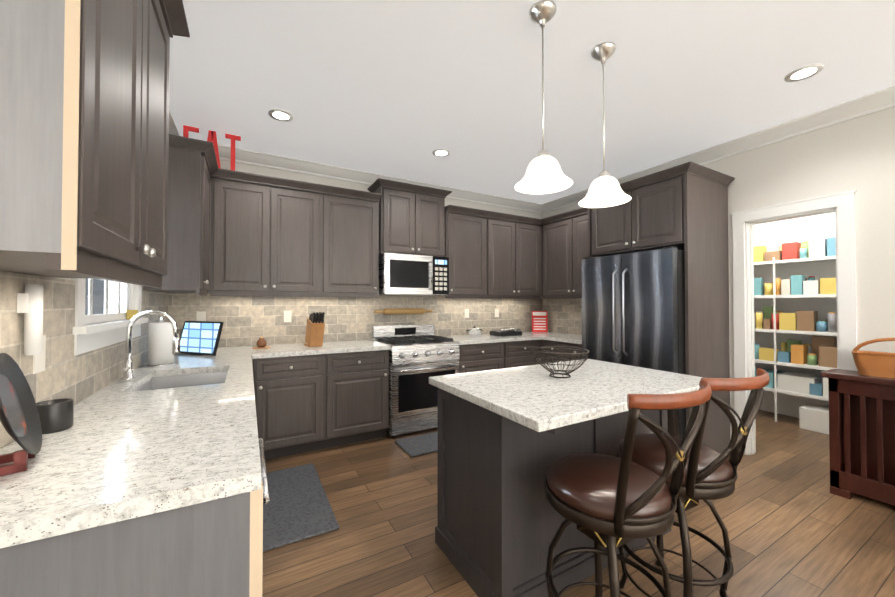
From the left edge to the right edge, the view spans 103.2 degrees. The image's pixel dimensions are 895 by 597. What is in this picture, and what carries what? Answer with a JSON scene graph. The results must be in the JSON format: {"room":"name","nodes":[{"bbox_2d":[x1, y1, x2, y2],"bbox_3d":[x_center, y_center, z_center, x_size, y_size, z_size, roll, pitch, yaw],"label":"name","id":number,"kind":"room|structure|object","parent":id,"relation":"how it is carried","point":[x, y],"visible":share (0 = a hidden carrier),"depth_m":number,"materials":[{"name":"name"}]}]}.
{"room":"kitchen","nodes":[
{"label":"kitchen","id":0,"kind":"room"},
{"bbox_2d":[2,271,157,447],"bbox_3d":[-0.804,-0.060,0.057,0.120,2.780,6.960,0,-1,-29],"label":"wall","id":1,"kind":"structure","parent":0,"point":[86,324],"depth_m":1.44,"materials":[{"name":"tile"}]},
{"bbox_2d":[0,271,167,448],"bbox_3d":[-1.711,0.184,1.792,0.010,0.500,3.020,0,-1,-29],"label":"wall tile","id":2,"kind":"structure","parent":1,"relation":"attached to","point":[67,373],"depth_m":1.32,"materials":[{"name":"beige tile"}]},
{"bbox_2d":[17,284,43,354],"bbox_3d":[-1.289,0.065,1.102,0.044,0.219,0.060,0,-1,-29],"label":"holder","id":3,"kind":"object","parent":2,"relation":"attached to","point":[30,303],"visible":0.98,"depth_m":1.09,"materials":[{"name":"white plastic"}]},
{"bbox_2d":[33,335,45,373],"bbox_3d":[-1.359,0.185,1.181,0.003,0.120,0.070,0,-1,-29],"label":"electrical outlet plate","id":4,"kind":"object","parent":2,"relation":"attached to","point":[38,363],"depth_m":1.18,"materials":[{"name":"white plastic"}]},
{"bbox_2d":[0,0,175,283],"bbox_3d":[-1.037,-0.601,0.958,0.325,1.045,0.872,0,-1,-29],"label":"upper cabinet","id":5,"kind":"object","parent":1,"relation":"attached to","point":[105,174],"depth_m":0.71,"materials":[{"name":"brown wood"}]},
{"bbox_2d":[72,278,147,354],"bbox_3d":[-1.780,-0.343,1.841,0.170,1.155,1.030,0,-1,-29],"label":"window","id":6,"kind":"structure","parent":1,"relation":"in","point":[99,301],"depth_m":1.75,"materials":[{"name":"white"}]},
{"bbox_2d":[169,110,179,135],"bbox_3d":[-0.711,-1.397,0.128,0.095,0.105,6.960,0,-1,-29],"label":"crown molding","id":7,"kind":"structure","parent":1,"relation":"attached to","point":[173,130],"depth_m":2.87,"materials":[{"name":"white"}]},
{"bbox_2d":[140,136,211,295],"bbox_3d":[-2.006,-0.577,2.673,0.325,1.045,0.547,0,-1,-29],"label":"upper cabinet","id":8,"kind":"object","parent":1,"relation":"attached to","point":[192,258],"depth_m":2.48,"materials":[{"name":"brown wood"}]},
{"bbox_2d":[183,125,240,170],"bbox_3d":[-1.979,-1.256,2.993,0.405,0.314,0.020,0,-1,-29],"label":"eat sign","id":9,"kind":"object","parent":8,"relation":"attached to","point":[212,137],"visible":0.58,"depth_m":3.00,"materials":[{"name":"red"}]},
{"bbox_2d":[218,160,541,367],"bbox_3d":[0.242,0.004,4.712,6.520,2.780,0.120,0,-1,-29],"label":"wall","id":10,"kind":"structure","parent":0,"point":[259,170],"depth_m":3.82,"materials":[{"name":"paint"}]},
{"bbox_2d":[212,168,323,295],"bbox_3d":[-1.690,-0.568,3.357,0.894,1.045,0.325,0,-1,-29],"label":"upper cabinet","id":11,"kind":"object","parent":10,"relation":"attached to","point":[268,231],"depth_m":3.20,"materials":[{"name":"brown wood"}]},
{"bbox_2d":[324,185,379,295],"bbox_3d":[-1.046,-0.563,3.721,0.585,1.045,0.325,0,-1,-29],"label":"upper cabinet","id":12,"kind":"object","parent":10,"relation":"attached to","point":[351,217],"depth_m":3.58,"materials":[{"name":"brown wood"}]},
{"bbox_2d":[168,293,541,346],"bbox_3d":[-0.523,0.217,4.202,4.429,0.500,0.010,0,-1,-29],"label":"wall tile","id":13,"kind":"structure","parent":10,"relation":"attached to","point":[248,321],"depth_m":3.83,"materials":[{"name":"beige tile"}]},
{"bbox_2d":[197,311,205,320],"bbox_3d":[-2.239,0.176,3.226,0.070,0.115,0.004,0,-1,-29],"label":"electrical outlet plate","id":14,"kind":"object","parent":13,"relation":"attached to","point":[201,316],"depth_m":3.23,"materials":[{"name":"white plastic"}]},
{"bbox_2d":[284,311,291,321],"bbox_3d":[-1.612,0.181,3.580,0.070,0.115,0.004,0,-1,-29],"label":"electrical outlet plate","id":15,"kind":"object","parent":13,"relation":"attached to","point":[287,314],"depth_m":3.58,"materials":[{"name":"white plastic"}]},
{"bbox_2d":[374,308,432,314],"bbox_3d":[-0.503,0.151,4.169,0.740,0.068,0.068,0,-1,-29],"label":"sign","id":16,"kind":"object","parent":13,"relation":"attached to","point":[405,311],"visible":1,"depth_m":4.14,"materials":[{"name":"brown wood"}]},
{"bbox_2d":[464,309,468,317],"bbox_3d":[0.251,0.195,4.632,0.070,0.115,0.004,0,-1,-29],"label":"electrical outlet plate","id":17,"kind":"object","parent":13,"relation":"attached to","point":[466,311],"depth_m":4.63,"materials":[{"name":"white plastic"}]},
{"bbox_2d":[495,309,498,316],"bbox_3d":[0.677,0.198,4.873,0.070,0.115,0.004,0,-1,-29],"label":"electrical outlet plate","id":18,"kind":"object","parent":13,"relation":"attached to","point":[496,310],"depth_m":4.87,"materials":[{"name":"white plastic"}]},
{"bbox_2d":[218,144,540,212],"bbox_3d":[-0.493,-1.341,4.192,4.230,0.105,0.095,0,-1,-29],"label":"crown molding","id":19,"kind":"structure","parent":10,"relation":"attached to","point":[244,156],"depth_m":3.82,"materials":[{"name":"white"}]},
{"bbox_2d":[372,180,447,256],"bbox_3d":[-0.439,-0.858,4.068,0.770,0.765,0.325,0,-1,-29],"label":"upper cabinet","id":20,"kind":"object","parent":10,"relation":"attached to","point":[413,218],"depth_m":3.91,"materials":[{"name":"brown wood"}]},
{"bbox_2d":[379,253,448,295],"bbox_3d":[-0.406,-0.256,3.998,0.762,0.430,0.464,0,-1,-29],"label":"microwave","id":21,"kind":"object","parent":20,"relation":"attached to","point":[406,274],"visible":1,"depth_m":3.81,"materials":[{"name":"silver metal"}]},
{"bbox_2d":[435,205,487,295],"bbox_3d":[0.162,-0.554,4.403,0.570,1.045,0.325,0,-1,-29],"label":"upper cabinet","id":22,"kind":"object","parent":10,"relation":"attached to","point":[467,227],"depth_m":4.26,"materials":[{"name":"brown wood"}]},
{"bbox_2d":[488,212,539,298],"bbox_3d":[0.806,-0.549,4.766,0.909,1.045,0.325,0,-1,-29],"label":"upper cabinet","id":23,"kind":"object","parent":10,"relation":"attached to","point":[513,241],"depth_m":4.61,"materials":[{"name":"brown wood"}]},
{"bbox_2d":[169,0,894,203],"bbox_3d":[1.969,-1.469,1.642,6.550,0.080,7.200,0,-1,-29],"label":"ceiling","id":24,"kind":"structure","parent":0,"point":[403,89],"depth_m":2.29,"materials":[{"name":"paint"}]},
{"bbox_2d":[268,109,292,121],"bbox_3d":[-1.283,-1.409,2.733,0.176,0.008,0.176,0,-1,-29],"label":"recessed light","id":25,"kind":"object","parent":24,"relation":"in","point":[281,115],"visible":1,"depth_m":2.73,"materials":[{"name":"white"}]},
{"bbox_2d":[432,149,449,156],"bbox_3d":[-0.059,-1.400,3.413,0.176,0.008,0.176,0,-1,-29],"label":"recessed light","id":26,"kind":"object","parent":24,"relation":"in","point":[441,152],"visible":1,"depth_m":3.40,"materials":[{"name":"white"}]},
{"bbox_2d":[515,0,572,193],"bbox_3d":[0.472,-0.992,1.755,0.276,0.870,0.276,0,-1,-29],"label":"pendant light","id":27,"kind":"object","parent":24,"relation":"hanging from","point":[544,174],"visible":1,"depth_m":1.75,"materials":[{"name":"white glass"}]},
{"bbox_2d":[579,42,630,207],"bbox_3d":[0.893,-0.988,2.027,0.276,0.870,0.276,0,-1,-29],"label":"pendant light","id":28,"kind":"object","parent":24,"relation":"hanging from","point":[605,190],"visible":1,"depth_m":2.01,"materials":[{"name":"white glass"}]},
{"bbox_2d":[784,63,823,81],"bbox_3d":[2.240,-1.416,2.231,0.176,0.008,0.176,0,-1,-29],"label":"recessed light","id":29,"kind":"object","parent":24,"relation":"in","point":[803,72],"visible":1,"depth_m":2.22,"materials":[{"name":"white"}]},
{"bbox_2d":[262,410,894,596],"bbox_3d":[1.969,1.381,1.603,6.550,0.060,7.200,0,-1,-29],"label":"floor","id":30,"kind":"structure","parent":0,"point":[795,527],"depth_m":2.02,"materials":[{"name":"brown wood"}]},
{"bbox_2d":[0,438,269,596],"bbox_3d":[-0.887,0.903,0.988,0.635,0.880,0.631,0,-1,-29],"label":"base cabinet","id":31,"kind":"object","parent":30,"relation":"on","point":[212,548],"visible":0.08,"depth_m":0.76,"materials":[{"name":"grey wood"}]},
{"bbox_2d":[0,346,260,548],"bbox_3d":[-1.449,0.563,1.980,0.633,0.254,2.938,0,-1,-29],"label":"countertop","id":32,"kind":"structure","parent":31,"relation":"on","point":[182,431],"depth_m":0.97,"materials":[{"name":"stone"}]},
{"bbox_2d":[0,353,41,475],"bbox_3d":[-1.119,0.278,0.873,0.180,0.286,0.262,0,-1,-29],"label":"plate stand","id":33,"kind":"object","parent":32,"relation":"on","point":[20,419],"visible":1,"depth_m":0.91,"materials":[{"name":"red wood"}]},
{"bbox_2d":[36,398,73,433],"bbox_3d":[-1.274,0.379,1.147,0.090,0.090,0.090,0,-1,-29],"label":"candle jar","id":34,"kind":"object","parent":32,"relation":"on","point":[56,415],"visible":0.83,"depth_m":1.13,"materials":[{"name":"black metal"}]},
{"bbox_2d":[121,310,179,380],"bbox_3d":[-1.613,0.249,1.930,0.254,0.371,0.096,0,-1,-29],"label":"faucet","id":35,"kind":"object","parent":32,"relation":"on","point":[128,372],"visible":1,"depth_m":1.90,"materials":[{"name":"silver metal"}]},
{"bbox_2d":[146,317,174,366],"bbox_3d":[-1.896,0.280,2.352,0.150,0.320,0.150,0,-1,-29],"label":"paper towel","id":36,"kind":"object","parent":32,"relation":"on","point":[160,338],"visible":0.9,"depth_m":2.30,"materials":[{"name":"white paper"}]},
{"bbox_2d":[136,371,227,390],"bbox_3d":[-1.468,0.584,1.987,0.432,0.213,0.634,0,-1,-29],"label":"sink basin","id":37,"kind":"object","parent":32,"relation":"in","point":[187,378],"depth_m":2.23,"materials":[{"name":"silver metal"}]},
{"bbox_2d":[180,321,223,355],"bbox_3d":[-1.982,0.315,2.850,0.430,0.264,0.100,0,-1,21],"label":"tablet","id":38,"kind":"object","parent":32,"relation":"on","point":[199,337],"visible":0.94,"depth_m":2.82,"materials":[{"name":"blue glass"}]},
{"bbox_2d":[263,463,338,551],"bbox_3d":[-1.055,1.353,2.399,0.425,0.018,0.960,0,-1,-29],"label":"area rug","id":39,"kind":"object","parent":30,"relation":"on","point":[297,507],"visible":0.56,"depth_m":2.26,"materials":[{"name":"grey fabric"}]},
{"bbox_2d":[253,350,388,459],"bbox_3d":[-1.214,0.937,3.426,1.170,0.879,0.636,0,-1,-29],"label":"base cabinet","id":40,"kind":"object","parent":30,"relation":"on","point":[305,403],"visible":1,"depth_m":3.16,"materials":[{"name":"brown wood"}]},
{"bbox_2d":[252,340,390,358],"bbox_3d":[-1.203,0.476,3.429,1.164,0.040,0.658,0,-1,-29],"label":"countertop","id":41,"kind":"structure","parent":40,"relation":"on","point":[298,349],"depth_m":3.28,"materials":[{"name":"stone"}]},
{"bbox_2d":[252,336,270,348],"bbox_3d":[-1.700,0.400,3.243,0.150,0.105,0.150,0,-1,-29],"label":"jar","id":42,"kind":"object","parent":41,"relation":"on","point":[261,343],"visible":1,"depth_m":3.22,"materials":[{"name":"brown ceramic"}]},
{"bbox_2d":[304,312,324,346],"bbox_3d":[-1.267,0.291,3.380,0.120,0.326,0.269,1,-1,-37],"label":"knife block","id":43,"kind":"object","parent":41,"relation":"on","point":[315,327],"visible":1,"depth_m":3.31,"materials":[{"name":"brown wood"}]},
{"bbox_2d":[372,324,459,437],"bbox_3d":[-0.345,0.845,3.875,0.762,1.075,0.712,0,-1,-29],"label":"range","id":44,"kind":"object","parent":30,"relation":"on","point":[420,355],"visible":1,"depth_m":3.59,"materials":[{"name":"silver metal"}]},
{"bbox_2d":[395,432,437,456],"bbox_3d":[-0.086,1.367,3.412,0.750,0.018,0.410,0,-1,-29],"label":"area rug","id":45,"kind":"object","parent":30,"relation":"on","point":[418,445],"visible":0.44,"depth_m":3.30,"materials":[{"name":"grey fabric"}]},
{"bbox_2d":[459,342,506,372],"bbox_3d":[0.241,0.948,4.266,0.628,0.880,0.605,0,-1,-29],"label":"base cabinet","id":46,"kind":"object","parent":30,"relation":"on","point":[486,356],"depth_m":4.01,"materials":[{"name":"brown wood"}]},
{"bbox_2d":[442,331,581,344],"bbox_3d":[0.951,0.487,4.231,1.828,0.040,1.379,0,-1,-29],"label":"countertop","id":47,"kind":"structure","parent":46,"relation":"on","point":[531,335],"depth_m":4.25,"materials":[{"name":"stone"}]},
{"bbox_2d":[466,326,482,336],"bbox_3d":[0.337,0.406,4.416,0.242,0.125,0.166,0,-1,-29],"label":"pot","id":48,"kind":"object","parent":47,"relation":"on","point":[474,331],"visible":1,"depth_m":4.35,"materials":[{"name":"silver metal"}]},
{"bbox_2d":[490,328,521,336],"bbox_3d":[0.746,0.428,4.523,0.340,0.085,0.255,0,-1,-24],"label":"griddle","id":49,"kind":"object","parent":47,"relation":"on","point":[499,332],"visible":1,"depth_m":4.43,"materials":[{"name":"black metal"}]},
{"bbox_2d":[532,311,547,331],"bbox_3d":[1.320,0.329,5.083,0.220,0.299,0.058,0,-1,11],"label":"sign","id":50,"kind":"object","parent":47,"relation":"on","point":[539,321],"visible":1,"depth_m":5.07,"materials":[{"name":"red metal"}]},
{"bbox_2d":[507,339,540,367],"bbox_3d":[0.782,0.952,4.571,0.615,0.880,0.605,0,-1,-29],"label":"base cabinet","id":51,"kind":"object","parent":30,"relation":"on","point":[519,353],"depth_m":4.30,"materials":[{"name":"brown wood"}]},
{"bbox_2d":[435,391,670,596],"bbox_3d":[0.662,0.916,1.952,1.244,0.879,0.772,0,-1,-29],"label":"kitchen island","id":52,"kind":"object","parent":30,"relation":"on","point":[507,437],"depth_m":1.63,"materials":[{"name":"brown wood"}]},
{"bbox_2d":[429,359,703,434],"bbox_3d":[0.680,0.456,1.927,1.320,0.040,0.860,0,-1,-29],"label":"island countertop","id":53,"kind":"structure","parent":52,"relation":"on","point":[530,398],"depth_m":1.70,"materials":[{"name":"white stone"}]},
{"bbox_2d":[532,346,588,377],"bbox_3d":[0.630,0.361,1.986,0.307,0.149,0.307,0,-1,-29],"label":"wire bowl","id":54,"kind":"object","parent":53,"relation":"on","point":[561,359],"visible":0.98,"depth_m":1.95,"materials":[{"name":"brown metal"}]},
{"bbox_2d":[541,339,581,363],"bbox_3d":[1.609,0.948,4.266,0.636,0.879,0.775,0,-1,-29],"label":"base cabinet","id":55,"kind":"object","parent":30,"relation":"on","point":[544,343],"visible":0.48,"depth_m":4.21,"materials":[{"name":"brown wood"}]},
{"bbox_2d":[545,379,711,596],"bbox_3d":[0.638,0.820,1.325,0.450,1.063,0.559,0,-1,-29],"label":"stool","id":56,"kind":"object","parent":30,"relation":"on","point":[610,504],"visible":1,"depth_m":1.22,"materials":[{"name":"brown leather"}]},
{"bbox_2d":[581,246,685,437],"bbox_3d":[1.925,0.479,3.428,0.886,1.795,0.900,0,-1,-29],"label":"fridge","id":57,"kind":"object","parent":30,"relation":"on","point":[633,309],"visible":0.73,"depth_m":3.11,"materials":[{"name":"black metal"}]},
{"bbox_2d":[584,161,734,453],"bbox_3d":[2.018,0.144,3.454,0.749,2.465,1.029,0,-1,-29],"label":"tall cabinet","id":58,"kind":"object","parent":30,"relation":"on","point":[683,207],"visible":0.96,"depth_m":3.10,"materials":[{"name":"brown wood"}]},
{"bbox_2d":[616,368,769,596],"bbox_3d":[1.032,0.823,1.550,0.456,1.063,0.559,0,-1,-29],"label":"stool","id":59,"kind":"object","parent":30,"relation":"on","point":[710,474],"visible":0.62,"depth_m":1.42,"materials":[{"name":"brown metal"}]},
{"bbox_2d":[754,256,836,421],"bbox_3d":[3.941,0.458,3.958,0.410,1.850,2.396,0,-1,-29],"label":"shelf","id":60,"kind":"object","parent":30,"relation":"on","point":[774,296],"visible":0.35,"depth_m":3.93,"materials":[{"name":"white painted wood"}]},
{"bbox_2d":[753,237,836,433],"bbox_3d":[3.887,0.342,3.957,0.390,2.080,2.348,0,-1,-29],"label":"goods","id":61,"kind":"object","parent":60,"relation":"on","point":[821,351],"visible":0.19,"depth_m":3.84,"materials":[{"name":"multicoloured cardboard"}]},
{"bbox_2d":[821,369,894,505],"bbox_3d":[3.080,0.934,2.001,0.270,0.845,1.310,0,-1,-29],"label":"wooden sideboard","id":62,"kind":"object","parent":30,"relation":"on","point":[862,434],"visible":1,"depth_m":2.42,"materials":[{"name":"brown wood"}]},
{"bbox_2d":[851,338,894,378],"bbox_3d":[2.938,0.384,2.291,0.212,0.261,0.441,0,-1,-29],"label":"basket","id":63,"kind":"object","parent":62,"relation":"on","point":[875,363],"visible":1,"depth_m":2.35,"materials":[{"name":"wicker"}]},
{"bbox_2d":[542,106,894,439],"bbox_3d":[3.175,-0.029,2.304,0.120,2.780,6.960,0,-1,-29],"label":"wall","id":64,"kind":"structure","parent":0,"point":[858,154],"depth_m":2.58,"materials":[{"name":"paint"}]},
{"bbox_2d":[532,296,555,298],"bbox_3d":[1.339,-0.544,5.079,0.327,1.045,0.305,0,-1,-29],"label":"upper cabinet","id":65,"kind":"object","parent":64,"relation":"attached to","point":[533,297],"depth_m":4.79,"materials":[{"name":"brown wood"}]},
{"bbox_2d":[542,297,581,334],"bbox_3d":[1.752,0.223,4.689,0.010,0.500,1.380,0,-1,-29],"label":"wall tile","id":66,"kind":"structure","parent":64,"relation":"attached to","point":[564,315],"depth_m":4.91,"materials":[{"name":"beige tile"}]},
{"bbox_2d":[540,208,587,295],"bbox_3d":[1.685,-0.553,4.470,0.325,1.045,1.048,0,-1,-29],"label":"upper cabinet","id":67,"kind":"object","parent":64,"relation":"attached to","point":[564,237],"depth_m":4.51,"materials":[{"name":"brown wood"}]},
{"bbox_2d":[541,85,894,213],"bbox_3d":[3.082,-1.368,2.270,0.095,0.105,6.960,0,-1,-29],"label":"crown molding","id":68,"kind":"structure","parent":64,"relation":"attached to","point":[879,100],"depth_m":2.92,"materials":[{"name":"white"}]},
{"bbox_2d":[731,190,857,454],"bbox_3d":[2.818,0.295,2.907,0.147,2.147,0.756,0,-1,-29],"label":"door frame","id":69,"kind":"structure","parent":64,"relation":"attached to","point":[841,205],"depth_m":2.94,"materials":[{"name":"white wood"}]},
{"bbox_2d":[753,212,836,417],"bbox_3d":[4.164,-0.005,4.091,0.100,2.780,2.600,0,-1,-29],"label":"wall","id":70,"kind":"structure","parent":0,"point":[799,230],"depth_m":4.17,"materials":[{"name":"white paint"}]}
]}

